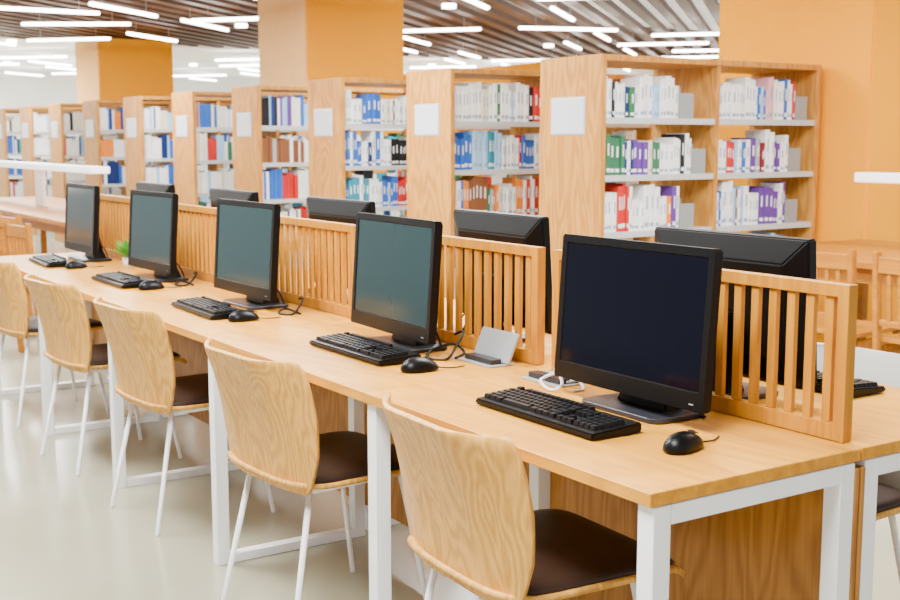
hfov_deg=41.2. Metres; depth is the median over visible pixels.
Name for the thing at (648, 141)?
book
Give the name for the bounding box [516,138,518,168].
book
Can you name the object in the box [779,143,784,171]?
book
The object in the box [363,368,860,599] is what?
desk
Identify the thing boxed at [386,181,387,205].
book
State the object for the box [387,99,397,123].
book
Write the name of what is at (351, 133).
book
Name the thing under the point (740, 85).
book
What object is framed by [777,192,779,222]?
book
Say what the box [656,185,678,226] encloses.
book
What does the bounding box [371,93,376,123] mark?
book
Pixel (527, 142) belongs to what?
book
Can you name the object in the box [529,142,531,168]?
book
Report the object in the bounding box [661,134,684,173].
book
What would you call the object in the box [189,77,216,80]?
ceiling light
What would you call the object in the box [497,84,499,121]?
book
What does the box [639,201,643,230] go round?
book
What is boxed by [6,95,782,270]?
books
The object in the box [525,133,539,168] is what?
book
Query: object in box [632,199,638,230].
book
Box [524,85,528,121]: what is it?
book
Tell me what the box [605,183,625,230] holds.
book
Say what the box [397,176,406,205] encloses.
book
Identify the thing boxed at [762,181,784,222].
book
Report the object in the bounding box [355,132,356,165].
book
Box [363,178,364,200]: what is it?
book
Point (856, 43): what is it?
wall
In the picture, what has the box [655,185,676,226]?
book
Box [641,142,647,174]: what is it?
book
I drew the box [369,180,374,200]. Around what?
book
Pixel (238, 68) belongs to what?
diffuser
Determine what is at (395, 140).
book
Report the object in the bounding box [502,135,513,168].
book
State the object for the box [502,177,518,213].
book
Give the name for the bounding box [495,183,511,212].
book
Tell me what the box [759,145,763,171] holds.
book
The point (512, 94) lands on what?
book
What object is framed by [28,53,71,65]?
ceiling light
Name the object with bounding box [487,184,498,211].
book
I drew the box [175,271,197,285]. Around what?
power cable
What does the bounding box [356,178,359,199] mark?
book
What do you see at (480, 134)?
book
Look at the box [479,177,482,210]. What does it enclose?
book
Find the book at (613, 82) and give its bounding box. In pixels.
[611,81,614,116]
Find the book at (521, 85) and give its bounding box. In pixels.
[520,84,523,121]
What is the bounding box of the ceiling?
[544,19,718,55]
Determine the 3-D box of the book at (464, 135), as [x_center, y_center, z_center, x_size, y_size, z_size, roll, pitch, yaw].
[0.064,-1.032,8.291,0.036,0.254,0.174,-5,9,-33]
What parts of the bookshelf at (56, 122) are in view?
panel, panel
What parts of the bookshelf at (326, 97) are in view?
sign frame, panel, panel, panel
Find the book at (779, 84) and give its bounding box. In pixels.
[777,83,781,119]
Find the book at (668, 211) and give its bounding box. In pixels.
[666,196,670,226]
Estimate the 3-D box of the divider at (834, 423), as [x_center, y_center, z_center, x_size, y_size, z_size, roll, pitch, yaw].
[0.549,0.078,2.827,0.028,0.325,0.960,-5,9,-33]
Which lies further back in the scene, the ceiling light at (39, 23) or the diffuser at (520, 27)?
the diffuser at (520, 27)
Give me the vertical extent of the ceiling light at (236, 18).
0.190 m
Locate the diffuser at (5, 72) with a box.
[5,72,43,76]
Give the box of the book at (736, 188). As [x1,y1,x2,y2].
[735,188,737,224]
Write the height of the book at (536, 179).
0.263 m
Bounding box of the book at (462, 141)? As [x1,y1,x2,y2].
[460,139,464,169]
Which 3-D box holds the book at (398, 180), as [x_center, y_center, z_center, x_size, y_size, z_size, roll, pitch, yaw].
[-0.439,-0.881,9.846,0.021,0.204,0.174,-5,9,-33]
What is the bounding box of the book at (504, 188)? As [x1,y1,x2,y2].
[503,187,505,212]
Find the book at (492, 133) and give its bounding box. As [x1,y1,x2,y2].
[492,133,493,168]
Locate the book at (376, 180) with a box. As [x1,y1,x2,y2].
[369,179,378,206]
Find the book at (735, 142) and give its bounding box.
[732,141,737,172]
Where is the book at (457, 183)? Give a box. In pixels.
[455,181,460,208]
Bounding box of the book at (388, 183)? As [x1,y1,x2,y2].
[388,183,389,205]
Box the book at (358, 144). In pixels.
[357,143,359,165]
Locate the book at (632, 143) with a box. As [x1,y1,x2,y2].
[630,142,633,174]
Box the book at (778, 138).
[774,135,788,171]
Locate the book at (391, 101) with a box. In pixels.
[387,100,392,123]
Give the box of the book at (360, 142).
[357,141,361,165]
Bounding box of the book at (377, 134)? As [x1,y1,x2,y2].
[375,132,379,165]
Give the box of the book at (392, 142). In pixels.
[391,141,394,164]
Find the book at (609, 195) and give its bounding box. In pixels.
[605,192,611,231]
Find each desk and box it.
[0,252,142,395]
[34,269,226,434]
[98,256,188,417]
[103,291,350,495]
[184,267,314,286]
[204,322,543,565]
[281,285,454,529]
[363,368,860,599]
[442,312,551,368]
[548,368,899,599]
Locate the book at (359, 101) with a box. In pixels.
[357,99,361,123]
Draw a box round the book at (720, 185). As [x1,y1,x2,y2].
[717,182,727,225]
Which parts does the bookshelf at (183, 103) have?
panel, panel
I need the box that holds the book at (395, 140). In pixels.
[391,139,398,164]
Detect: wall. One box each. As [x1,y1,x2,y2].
[0,70,259,177]
[607,52,717,75]
[718,0,899,349]
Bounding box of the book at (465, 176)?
[461,175,478,209]
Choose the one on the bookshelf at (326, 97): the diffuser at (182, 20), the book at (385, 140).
the book at (385, 140)
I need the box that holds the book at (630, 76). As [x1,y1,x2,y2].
[625,75,647,117]
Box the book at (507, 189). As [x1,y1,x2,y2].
[506,188,509,212]
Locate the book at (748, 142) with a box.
[741,140,750,171]
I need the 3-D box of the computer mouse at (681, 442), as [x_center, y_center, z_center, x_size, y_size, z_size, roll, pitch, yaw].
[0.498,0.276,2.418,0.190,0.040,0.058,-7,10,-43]
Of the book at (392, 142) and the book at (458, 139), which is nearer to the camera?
the book at (458, 139)
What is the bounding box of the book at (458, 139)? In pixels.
[457,138,459,169]
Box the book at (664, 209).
[660,196,666,225]
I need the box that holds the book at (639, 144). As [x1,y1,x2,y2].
[637,142,641,174]
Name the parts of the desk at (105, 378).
leg, leg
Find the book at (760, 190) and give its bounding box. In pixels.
[749,187,763,223]
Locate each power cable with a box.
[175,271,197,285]
[278,297,303,315]
[425,330,465,360]
[539,370,584,391]
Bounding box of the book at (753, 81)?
[751,80,755,118]
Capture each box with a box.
[458,326,519,367]
[521,370,584,387]
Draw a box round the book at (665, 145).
[664,144,667,173]
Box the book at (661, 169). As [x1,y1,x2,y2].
[659,143,663,173]
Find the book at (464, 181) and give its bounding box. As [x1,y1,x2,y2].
[457,180,465,208]
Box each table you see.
[0,196,65,253]
[816,239,899,348]
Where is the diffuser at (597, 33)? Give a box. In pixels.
[593,31,610,41]
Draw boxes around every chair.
[0,213,34,339]
[0,262,109,427]
[3,220,39,356]
[24,273,187,476]
[93,296,274,536]
[204,337,426,599]
[382,391,686,599]
[816,249,899,353]
[817,343,899,582]
[872,251,899,352]
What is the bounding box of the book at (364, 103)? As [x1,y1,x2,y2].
[362,101,366,123]
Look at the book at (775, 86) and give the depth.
7.60 m
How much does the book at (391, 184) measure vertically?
0.184 m
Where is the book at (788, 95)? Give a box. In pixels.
[787,80,789,119]
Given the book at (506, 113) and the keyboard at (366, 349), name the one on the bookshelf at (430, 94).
the book at (506, 113)
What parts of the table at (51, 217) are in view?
leg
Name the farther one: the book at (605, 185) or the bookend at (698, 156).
the bookend at (698, 156)
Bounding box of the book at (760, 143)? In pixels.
[760,143,764,171]
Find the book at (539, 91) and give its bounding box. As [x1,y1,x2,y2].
[538,91,539,121]
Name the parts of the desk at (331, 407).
leg, rail, modesty panel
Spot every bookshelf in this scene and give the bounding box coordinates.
[0,109,116,196]
[6,112,83,159]
[19,106,154,235]
[48,103,172,242]
[82,100,232,193]
[123,96,292,198]
[172,91,355,205]
[232,85,403,240]
[308,78,509,214]
[406,68,651,299]
[539,54,821,271]
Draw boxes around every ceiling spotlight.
[6,40,16,43]
[235,23,246,27]
[442,3,455,8]
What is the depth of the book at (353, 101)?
9.45 m
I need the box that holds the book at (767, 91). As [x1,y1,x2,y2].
[765,90,768,119]
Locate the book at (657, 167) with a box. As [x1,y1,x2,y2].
[655,142,659,173]
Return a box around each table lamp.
[0,160,109,205]
[854,172,899,183]
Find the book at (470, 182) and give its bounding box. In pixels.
[466,180,471,209]
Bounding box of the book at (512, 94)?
[511,93,513,121]
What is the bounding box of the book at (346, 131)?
[345,130,349,165]
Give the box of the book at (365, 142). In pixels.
[362,141,367,165]
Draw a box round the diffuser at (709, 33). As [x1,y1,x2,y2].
[652,32,718,36]
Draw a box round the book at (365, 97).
[356,94,370,123]
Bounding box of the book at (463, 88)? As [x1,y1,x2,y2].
[462,87,465,120]
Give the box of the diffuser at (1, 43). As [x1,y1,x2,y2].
[0,42,15,45]
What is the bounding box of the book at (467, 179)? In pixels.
[458,178,474,209]
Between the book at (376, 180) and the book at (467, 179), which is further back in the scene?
the book at (376, 180)
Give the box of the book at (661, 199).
[659,198,662,225]
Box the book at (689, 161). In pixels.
[688,138,690,173]
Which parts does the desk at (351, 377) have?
leg, rail, leg, modesty panel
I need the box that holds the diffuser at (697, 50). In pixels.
[672,49,718,51]
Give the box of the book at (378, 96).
[377,95,380,123]
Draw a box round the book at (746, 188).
[733,185,748,224]
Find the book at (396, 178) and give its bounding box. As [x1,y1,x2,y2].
[395,176,397,205]
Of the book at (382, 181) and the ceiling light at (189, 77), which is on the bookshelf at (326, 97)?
the book at (382, 181)
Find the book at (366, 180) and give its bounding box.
[365,179,368,200]
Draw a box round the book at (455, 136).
[455,136,456,169]
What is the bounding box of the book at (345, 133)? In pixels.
[345,133,346,165]
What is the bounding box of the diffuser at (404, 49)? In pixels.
[403,48,417,52]
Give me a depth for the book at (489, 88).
8.28 m
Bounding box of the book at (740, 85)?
[738,84,742,118]
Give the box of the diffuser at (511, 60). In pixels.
[491,59,540,61]
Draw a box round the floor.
[0,235,899,599]
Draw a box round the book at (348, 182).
[346,180,352,199]
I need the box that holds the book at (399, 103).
[398,102,400,123]
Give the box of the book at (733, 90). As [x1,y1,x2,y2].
[730,84,736,118]
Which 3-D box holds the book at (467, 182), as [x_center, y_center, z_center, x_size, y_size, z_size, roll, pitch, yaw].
[0.074,-0.704,8.329,0.021,0.253,0.174,-5,9,-33]
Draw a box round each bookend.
[678,88,693,118]
[678,199,693,227]
[691,144,705,173]
[784,195,797,222]
[787,144,800,171]
[794,92,806,119]
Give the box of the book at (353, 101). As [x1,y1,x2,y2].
[351,99,356,123]
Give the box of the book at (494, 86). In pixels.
[482,84,496,120]
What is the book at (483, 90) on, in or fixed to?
on the bookshelf at (430, 94)
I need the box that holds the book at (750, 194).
[748,193,751,224]
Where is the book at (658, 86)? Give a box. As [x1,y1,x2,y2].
[653,85,659,117]
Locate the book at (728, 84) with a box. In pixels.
[726,83,730,118]
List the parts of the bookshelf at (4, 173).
panel, panel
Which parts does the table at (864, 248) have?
leg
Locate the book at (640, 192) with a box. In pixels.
[626,185,649,229]
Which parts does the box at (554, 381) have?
flip lid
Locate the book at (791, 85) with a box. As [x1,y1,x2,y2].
[789,84,792,119]
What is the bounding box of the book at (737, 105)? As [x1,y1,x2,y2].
[736,84,738,118]
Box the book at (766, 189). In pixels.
[749,186,768,223]
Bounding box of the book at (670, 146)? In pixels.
[667,144,672,173]
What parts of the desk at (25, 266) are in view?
leg, rail, leg, modesty panel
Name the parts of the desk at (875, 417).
modesty panel, leg, rail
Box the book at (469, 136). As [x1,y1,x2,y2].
[468,135,471,169]
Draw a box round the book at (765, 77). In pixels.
[751,77,773,119]
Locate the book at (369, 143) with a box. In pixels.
[368,142,371,165]
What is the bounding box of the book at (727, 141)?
[723,140,729,172]
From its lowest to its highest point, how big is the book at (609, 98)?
0.218 m
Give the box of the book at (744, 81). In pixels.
[726,77,749,118]
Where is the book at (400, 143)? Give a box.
[398,141,402,164]
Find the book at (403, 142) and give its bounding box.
[403,142,404,164]
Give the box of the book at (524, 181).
[521,179,526,213]
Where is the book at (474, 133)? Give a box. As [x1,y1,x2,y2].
[459,130,477,169]
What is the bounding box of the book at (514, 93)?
[514,93,515,121]
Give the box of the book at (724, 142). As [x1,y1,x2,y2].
[722,141,725,172]
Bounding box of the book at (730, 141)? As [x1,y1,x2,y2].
[729,141,731,172]
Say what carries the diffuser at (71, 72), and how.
attached to the ceiling light at (60, 66)
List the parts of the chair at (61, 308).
leg, backrest, leg, seat frame, seat, leg, leg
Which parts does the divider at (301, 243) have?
rail, rail, post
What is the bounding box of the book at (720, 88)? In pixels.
[719,88,721,118]
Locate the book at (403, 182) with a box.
[403,182,404,205]
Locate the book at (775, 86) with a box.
[772,80,777,119]
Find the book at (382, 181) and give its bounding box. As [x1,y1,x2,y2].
[379,180,385,205]
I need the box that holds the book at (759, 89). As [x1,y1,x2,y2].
[757,88,760,118]
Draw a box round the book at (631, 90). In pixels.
[628,87,634,117]
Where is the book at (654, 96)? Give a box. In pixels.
[652,86,656,117]
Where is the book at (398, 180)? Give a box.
[398,180,402,205]
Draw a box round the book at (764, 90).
[763,90,765,119]
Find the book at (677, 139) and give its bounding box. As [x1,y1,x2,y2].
[675,138,678,173]
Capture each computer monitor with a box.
[64,183,111,261]
[128,190,188,282]
[136,182,175,193]
[209,188,258,207]
[214,199,288,309]
[306,196,375,303]
[351,212,446,352]
[453,209,551,341]
[554,234,722,423]
[655,226,816,399]
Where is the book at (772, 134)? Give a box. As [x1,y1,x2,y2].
[769,132,774,171]
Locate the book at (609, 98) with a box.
[607,79,611,116]
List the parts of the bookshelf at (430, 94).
sign frame, panel, panel, panel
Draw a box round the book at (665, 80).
[663,79,666,117]
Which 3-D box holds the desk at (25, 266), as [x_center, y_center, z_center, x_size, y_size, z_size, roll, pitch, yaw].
[-1.962,0.179,6.136,0.570,0.750,1.027,-5,9,-33]
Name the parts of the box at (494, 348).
plate, flip lid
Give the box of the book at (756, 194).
[752,193,758,223]
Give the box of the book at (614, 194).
[609,192,616,231]
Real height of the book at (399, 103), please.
0.182 m
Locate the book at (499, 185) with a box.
[499,185,500,211]
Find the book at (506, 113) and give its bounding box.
[504,84,508,121]
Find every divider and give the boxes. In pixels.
[99,194,129,258]
[176,203,216,282]
[277,216,355,317]
[436,235,545,364]
[551,249,857,442]
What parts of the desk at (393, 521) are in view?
leg, rail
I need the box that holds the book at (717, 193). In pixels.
[716,193,718,226]
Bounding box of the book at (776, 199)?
[775,191,777,222]
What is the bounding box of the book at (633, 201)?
[632,200,634,230]
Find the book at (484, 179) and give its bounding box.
[483,178,486,210]
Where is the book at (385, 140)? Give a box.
[384,139,386,164]
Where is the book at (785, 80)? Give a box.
[778,79,787,119]
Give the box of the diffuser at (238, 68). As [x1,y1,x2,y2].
[238,68,258,71]
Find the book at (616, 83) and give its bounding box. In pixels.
[615,82,617,117]
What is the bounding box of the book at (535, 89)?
[529,87,538,121]
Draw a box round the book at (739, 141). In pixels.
[730,140,740,172]
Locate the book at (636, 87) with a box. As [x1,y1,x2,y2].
[628,86,637,117]
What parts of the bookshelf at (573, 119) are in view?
sign frame, panel, panel, panel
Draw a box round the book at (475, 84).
[473,83,477,120]
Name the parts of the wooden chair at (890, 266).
leg, rail, rail, rail, seat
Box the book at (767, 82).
[752,78,771,119]
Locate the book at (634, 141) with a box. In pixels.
[625,140,636,174]
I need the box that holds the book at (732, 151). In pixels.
[731,142,733,172]
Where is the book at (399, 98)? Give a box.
[395,97,406,123]
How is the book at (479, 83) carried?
on the bookshelf at (430, 94)
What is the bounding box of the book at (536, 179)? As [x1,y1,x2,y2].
[532,178,537,214]
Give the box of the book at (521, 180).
[521,180,522,213]
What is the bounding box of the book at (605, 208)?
[604,195,606,232]
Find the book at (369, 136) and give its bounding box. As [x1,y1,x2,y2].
[361,131,375,165]
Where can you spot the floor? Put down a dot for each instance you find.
(61, 537)
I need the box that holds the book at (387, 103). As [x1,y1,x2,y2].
[385,100,389,123]
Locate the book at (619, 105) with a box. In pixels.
[617,85,621,117]
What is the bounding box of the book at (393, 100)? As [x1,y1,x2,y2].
[393,100,394,123]
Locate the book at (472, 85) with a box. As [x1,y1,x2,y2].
[471,84,473,120]
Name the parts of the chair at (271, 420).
leg, backrest, leg, seat, leg, seat frame, leg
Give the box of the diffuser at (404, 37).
[403,36,430,45]
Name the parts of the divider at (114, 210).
rail, rail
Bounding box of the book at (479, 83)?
[471,82,481,120]
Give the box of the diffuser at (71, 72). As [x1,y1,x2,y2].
[51,72,75,74]
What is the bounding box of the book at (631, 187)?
[626,186,632,230]
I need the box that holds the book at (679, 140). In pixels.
[678,140,679,173]
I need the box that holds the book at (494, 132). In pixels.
[488,131,497,168]
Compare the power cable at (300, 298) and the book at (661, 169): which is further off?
the book at (661, 169)
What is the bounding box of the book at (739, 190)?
[737,189,740,224]
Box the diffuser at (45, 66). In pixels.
[45,66,75,70]
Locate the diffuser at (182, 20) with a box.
[180,18,228,30]
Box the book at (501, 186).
[501,186,502,211]
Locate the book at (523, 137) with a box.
[521,135,525,168]
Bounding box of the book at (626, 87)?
[624,86,627,117]
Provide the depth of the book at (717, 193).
7.42 m
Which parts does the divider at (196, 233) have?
rail, rail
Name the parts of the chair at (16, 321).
leg, backrest, leg, seat frame, seat, leg, leg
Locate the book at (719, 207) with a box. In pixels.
[717,191,721,225]
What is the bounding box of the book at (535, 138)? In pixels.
[526,136,538,168]
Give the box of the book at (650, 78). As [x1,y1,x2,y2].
[647,76,652,117]
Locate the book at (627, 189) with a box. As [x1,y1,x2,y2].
[625,187,629,230]
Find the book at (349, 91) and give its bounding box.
[348,90,351,123]
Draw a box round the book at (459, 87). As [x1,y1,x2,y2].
[458,86,461,120]
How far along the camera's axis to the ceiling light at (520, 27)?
17.15 m
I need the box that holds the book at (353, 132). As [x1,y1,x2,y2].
[353,132,354,165]
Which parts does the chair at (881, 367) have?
backrest, seat, leg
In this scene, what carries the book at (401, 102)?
on the bookshelf at (326, 97)
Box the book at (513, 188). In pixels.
[512,186,515,213]
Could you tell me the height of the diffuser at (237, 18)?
0.040 m
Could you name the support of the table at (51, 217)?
on the floor
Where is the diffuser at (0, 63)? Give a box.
[0,63,19,64]
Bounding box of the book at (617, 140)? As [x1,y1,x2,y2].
[614,138,619,174]
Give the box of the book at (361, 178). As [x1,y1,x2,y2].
[350,177,362,199]
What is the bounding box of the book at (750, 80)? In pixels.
[748,79,751,118]
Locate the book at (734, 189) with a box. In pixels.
[732,188,735,225]
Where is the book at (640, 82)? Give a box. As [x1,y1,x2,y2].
[620,78,644,117]
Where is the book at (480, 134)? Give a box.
[478,132,482,169]
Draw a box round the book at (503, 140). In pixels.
[502,139,504,168]
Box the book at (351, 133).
[350,132,352,165]
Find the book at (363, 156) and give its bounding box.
[362,142,364,165]
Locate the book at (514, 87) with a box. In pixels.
[505,83,519,121]
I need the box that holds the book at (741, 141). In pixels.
[740,141,741,172]
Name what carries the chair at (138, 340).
on the floor
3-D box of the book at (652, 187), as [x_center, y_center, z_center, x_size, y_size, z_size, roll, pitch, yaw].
[1.157,-0.561,7.195,0.038,0.269,0.174,-5,9,-33]
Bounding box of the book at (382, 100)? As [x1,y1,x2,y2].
[381,99,384,123]
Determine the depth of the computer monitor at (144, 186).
6.25 m
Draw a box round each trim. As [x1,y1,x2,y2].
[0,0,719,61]
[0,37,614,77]
[506,0,719,31]
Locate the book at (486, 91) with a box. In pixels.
[485,90,488,120]
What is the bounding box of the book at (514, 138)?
[514,138,515,168]
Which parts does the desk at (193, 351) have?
leg, rail, leg, modesty panel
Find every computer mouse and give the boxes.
[65,260,103,268]
[138,280,182,289]
[228,309,280,321]
[400,356,464,372]
[663,429,719,453]
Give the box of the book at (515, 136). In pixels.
[514,135,520,168]
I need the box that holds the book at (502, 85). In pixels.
[492,83,504,121]
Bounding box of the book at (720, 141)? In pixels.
[718,140,722,172]
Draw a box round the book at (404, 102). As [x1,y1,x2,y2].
[398,101,405,123]
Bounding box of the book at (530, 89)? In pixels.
[529,88,532,121]
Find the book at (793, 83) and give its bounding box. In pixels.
[790,82,795,119]
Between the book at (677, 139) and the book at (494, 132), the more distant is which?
the book at (494, 132)
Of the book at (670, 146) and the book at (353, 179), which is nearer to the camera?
the book at (670, 146)
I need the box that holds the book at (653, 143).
[652,142,655,173]
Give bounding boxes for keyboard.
[28,253,69,267]
[91,271,146,288]
[171,296,241,319]
[309,332,420,365]
[476,386,640,440]
[743,370,885,396]
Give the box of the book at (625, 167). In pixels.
[624,142,626,174]
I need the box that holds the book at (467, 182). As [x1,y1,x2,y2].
[466,181,468,208]
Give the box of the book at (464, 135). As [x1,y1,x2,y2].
[455,132,467,169]
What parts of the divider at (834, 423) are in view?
post, rail, rail, post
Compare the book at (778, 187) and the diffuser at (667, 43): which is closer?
the book at (778, 187)
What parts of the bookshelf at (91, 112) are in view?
panel, panel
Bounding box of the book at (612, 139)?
[610,137,614,174]
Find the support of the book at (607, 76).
on the bookshelf at (573, 119)
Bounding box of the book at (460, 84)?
[455,83,470,120]
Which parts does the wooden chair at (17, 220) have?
leg, rail, leg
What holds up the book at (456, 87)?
on the bookshelf at (430, 94)
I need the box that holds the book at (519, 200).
[518,178,520,213]
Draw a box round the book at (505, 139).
[505,139,506,168]
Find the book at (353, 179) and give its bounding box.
[346,178,355,199]
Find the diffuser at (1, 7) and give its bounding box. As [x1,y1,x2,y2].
[0,6,99,14]
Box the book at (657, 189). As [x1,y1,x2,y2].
[654,187,659,229]
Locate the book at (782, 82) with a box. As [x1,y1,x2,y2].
[778,81,784,119]
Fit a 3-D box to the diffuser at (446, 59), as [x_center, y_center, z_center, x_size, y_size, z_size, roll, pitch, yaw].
[0.106,-4.837,24.270,0.055,0.040,1.500,2,8,15]
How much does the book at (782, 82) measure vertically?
0.243 m
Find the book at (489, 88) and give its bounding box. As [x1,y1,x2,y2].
[482,86,491,120]
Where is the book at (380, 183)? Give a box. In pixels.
[379,182,381,206]
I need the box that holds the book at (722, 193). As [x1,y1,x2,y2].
[717,189,723,225]
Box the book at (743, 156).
[741,142,745,172]
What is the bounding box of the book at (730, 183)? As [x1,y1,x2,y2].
[717,180,732,225]
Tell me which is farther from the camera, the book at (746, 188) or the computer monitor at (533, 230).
the book at (746, 188)
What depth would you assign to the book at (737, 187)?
7.54 m
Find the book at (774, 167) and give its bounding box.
[773,141,775,171]
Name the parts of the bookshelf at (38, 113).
panel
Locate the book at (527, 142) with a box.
[525,141,528,168]
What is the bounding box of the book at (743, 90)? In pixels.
[742,86,744,118]
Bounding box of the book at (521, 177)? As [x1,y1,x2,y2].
[516,176,531,214]
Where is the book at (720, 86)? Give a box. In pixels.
[720,86,722,118]
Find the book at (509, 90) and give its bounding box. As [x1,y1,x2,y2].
[509,90,510,121]
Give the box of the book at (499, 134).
[498,133,501,168]
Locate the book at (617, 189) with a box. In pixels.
[605,186,620,231]
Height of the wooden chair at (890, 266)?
0.860 m
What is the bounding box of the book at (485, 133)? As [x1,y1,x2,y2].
[478,130,487,168]
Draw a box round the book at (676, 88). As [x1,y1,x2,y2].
[674,86,678,117]
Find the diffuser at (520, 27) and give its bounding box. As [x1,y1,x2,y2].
[518,26,617,31]
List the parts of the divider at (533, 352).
rail, rail, post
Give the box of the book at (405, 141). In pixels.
[398,140,406,164]
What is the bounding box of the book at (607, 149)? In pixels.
[605,134,609,174]
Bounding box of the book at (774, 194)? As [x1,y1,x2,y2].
[772,191,775,222]
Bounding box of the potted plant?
[107,238,133,267]
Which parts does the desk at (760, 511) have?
leg, leg, leg, modesty panel, rail, leg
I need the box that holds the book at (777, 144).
[775,143,779,171]
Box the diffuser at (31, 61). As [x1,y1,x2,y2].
[28,60,71,65]
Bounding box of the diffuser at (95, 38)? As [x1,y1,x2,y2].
[26,37,110,41]
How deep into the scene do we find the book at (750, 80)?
7.48 m
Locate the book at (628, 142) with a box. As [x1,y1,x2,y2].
[625,141,630,174]
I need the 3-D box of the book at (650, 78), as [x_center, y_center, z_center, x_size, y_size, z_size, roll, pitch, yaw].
[1.130,-1.201,7.097,0.037,0.244,0.174,-5,9,-33]
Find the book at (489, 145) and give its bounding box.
[487,132,491,168]
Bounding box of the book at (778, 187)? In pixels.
[760,183,782,222]
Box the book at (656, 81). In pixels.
[653,79,663,117]
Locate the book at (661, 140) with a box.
[654,138,675,173]
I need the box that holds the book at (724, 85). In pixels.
[720,83,726,118]
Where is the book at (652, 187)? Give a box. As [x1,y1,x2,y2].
[631,184,654,229]
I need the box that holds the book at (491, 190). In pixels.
[490,189,493,210]
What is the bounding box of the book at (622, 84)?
[618,83,624,117]
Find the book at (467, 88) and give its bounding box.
[466,87,468,120]
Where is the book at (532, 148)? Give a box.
[526,140,533,168]
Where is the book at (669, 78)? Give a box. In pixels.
[653,76,671,117]
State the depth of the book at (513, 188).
8.49 m
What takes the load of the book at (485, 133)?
on the bookshelf at (430, 94)
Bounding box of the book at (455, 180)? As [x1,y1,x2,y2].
[455,180,462,208]
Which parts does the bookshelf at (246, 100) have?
sign frame, panel, panel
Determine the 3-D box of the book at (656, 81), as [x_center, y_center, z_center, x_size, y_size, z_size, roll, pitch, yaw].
[1.206,-1.198,7.135,0.021,0.228,0.174,-5,9,-33]
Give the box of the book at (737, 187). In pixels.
[733,186,743,224]
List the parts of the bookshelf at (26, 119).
panel, panel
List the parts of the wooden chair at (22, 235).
leg, rail, leg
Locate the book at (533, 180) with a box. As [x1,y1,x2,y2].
[532,179,534,214]
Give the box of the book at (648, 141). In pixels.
[637,140,652,174]
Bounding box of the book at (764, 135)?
[745,130,769,171]
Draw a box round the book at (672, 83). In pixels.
[671,78,673,117]
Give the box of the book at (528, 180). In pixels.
[524,179,529,214]
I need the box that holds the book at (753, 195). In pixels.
[751,194,754,224]
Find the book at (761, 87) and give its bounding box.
[758,86,763,119]
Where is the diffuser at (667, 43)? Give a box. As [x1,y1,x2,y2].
[617,42,708,45]
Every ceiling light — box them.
[0,0,99,14]
[0,34,15,45]
[0,55,66,58]
[0,56,19,64]
[5,66,43,76]
[21,12,130,25]
[26,28,110,41]
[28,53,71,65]
[45,59,75,70]
[51,66,75,74]
[89,2,157,17]
[126,29,177,41]
[173,74,226,76]
[180,9,228,30]
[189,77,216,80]
[191,7,257,21]
[215,57,258,60]
[219,64,258,66]
[238,61,258,71]
[240,66,258,75]
[403,27,430,45]
[403,28,480,32]
[403,42,417,52]
[410,66,475,68]
[444,51,465,64]
[458,48,480,58]
[465,0,489,9]
[491,51,552,61]
[518,16,617,31]
[550,1,574,20]
[564,41,581,49]
[593,24,610,41]
[617,34,708,45]
[623,47,636,54]
[652,23,718,36]
[672,41,718,51]
[672,56,717,57]
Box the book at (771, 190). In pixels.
[768,188,773,223]
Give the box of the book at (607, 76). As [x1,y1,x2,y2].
[606,76,607,116]
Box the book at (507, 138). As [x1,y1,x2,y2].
[502,137,509,168]
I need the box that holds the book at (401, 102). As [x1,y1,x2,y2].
[401,102,402,123]
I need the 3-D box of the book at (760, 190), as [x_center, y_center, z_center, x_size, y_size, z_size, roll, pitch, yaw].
[1.941,-0.611,7.707,0.046,0.232,0.174,-5,9,-33]
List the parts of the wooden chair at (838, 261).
rail, rail, leg, seat, rail, leg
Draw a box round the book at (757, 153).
[755,138,759,171]
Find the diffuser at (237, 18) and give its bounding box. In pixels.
[191,17,257,21]
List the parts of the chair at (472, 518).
leg, backrest, seat, leg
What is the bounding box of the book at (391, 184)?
[390,183,392,205]
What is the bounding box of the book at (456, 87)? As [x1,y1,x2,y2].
[455,86,457,120]
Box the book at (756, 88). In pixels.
[754,87,757,118]
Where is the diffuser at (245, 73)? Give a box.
[240,72,258,75]
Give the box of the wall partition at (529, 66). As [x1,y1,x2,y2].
[404,62,539,176]
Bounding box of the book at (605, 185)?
[605,185,623,231]
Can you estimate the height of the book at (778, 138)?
0.234 m
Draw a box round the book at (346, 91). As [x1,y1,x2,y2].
[345,90,348,123]
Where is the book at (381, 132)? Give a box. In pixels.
[375,131,383,164]
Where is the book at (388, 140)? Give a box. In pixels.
[387,139,390,164]
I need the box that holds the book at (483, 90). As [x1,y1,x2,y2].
[481,89,484,120]
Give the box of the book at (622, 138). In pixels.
[610,136,624,174]
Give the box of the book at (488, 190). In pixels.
[487,189,489,210]
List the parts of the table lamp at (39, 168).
post, post, lamp shade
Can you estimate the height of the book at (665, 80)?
0.228 m
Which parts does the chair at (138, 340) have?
leg, backrest, seat, leg, seat frame, leg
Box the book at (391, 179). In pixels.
[382,176,395,205]
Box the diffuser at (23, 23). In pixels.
[21,22,130,25]
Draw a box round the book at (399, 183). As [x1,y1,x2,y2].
[398,182,400,205]
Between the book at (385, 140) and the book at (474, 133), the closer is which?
the book at (474, 133)
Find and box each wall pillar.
[75,38,173,158]
[258,0,403,172]
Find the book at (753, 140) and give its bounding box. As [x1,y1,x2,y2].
[731,138,755,171]
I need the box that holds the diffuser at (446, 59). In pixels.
[444,58,465,64]
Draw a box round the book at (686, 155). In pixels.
[671,133,688,173]
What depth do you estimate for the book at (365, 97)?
9.53 m
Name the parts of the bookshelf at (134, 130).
panel, panel, panel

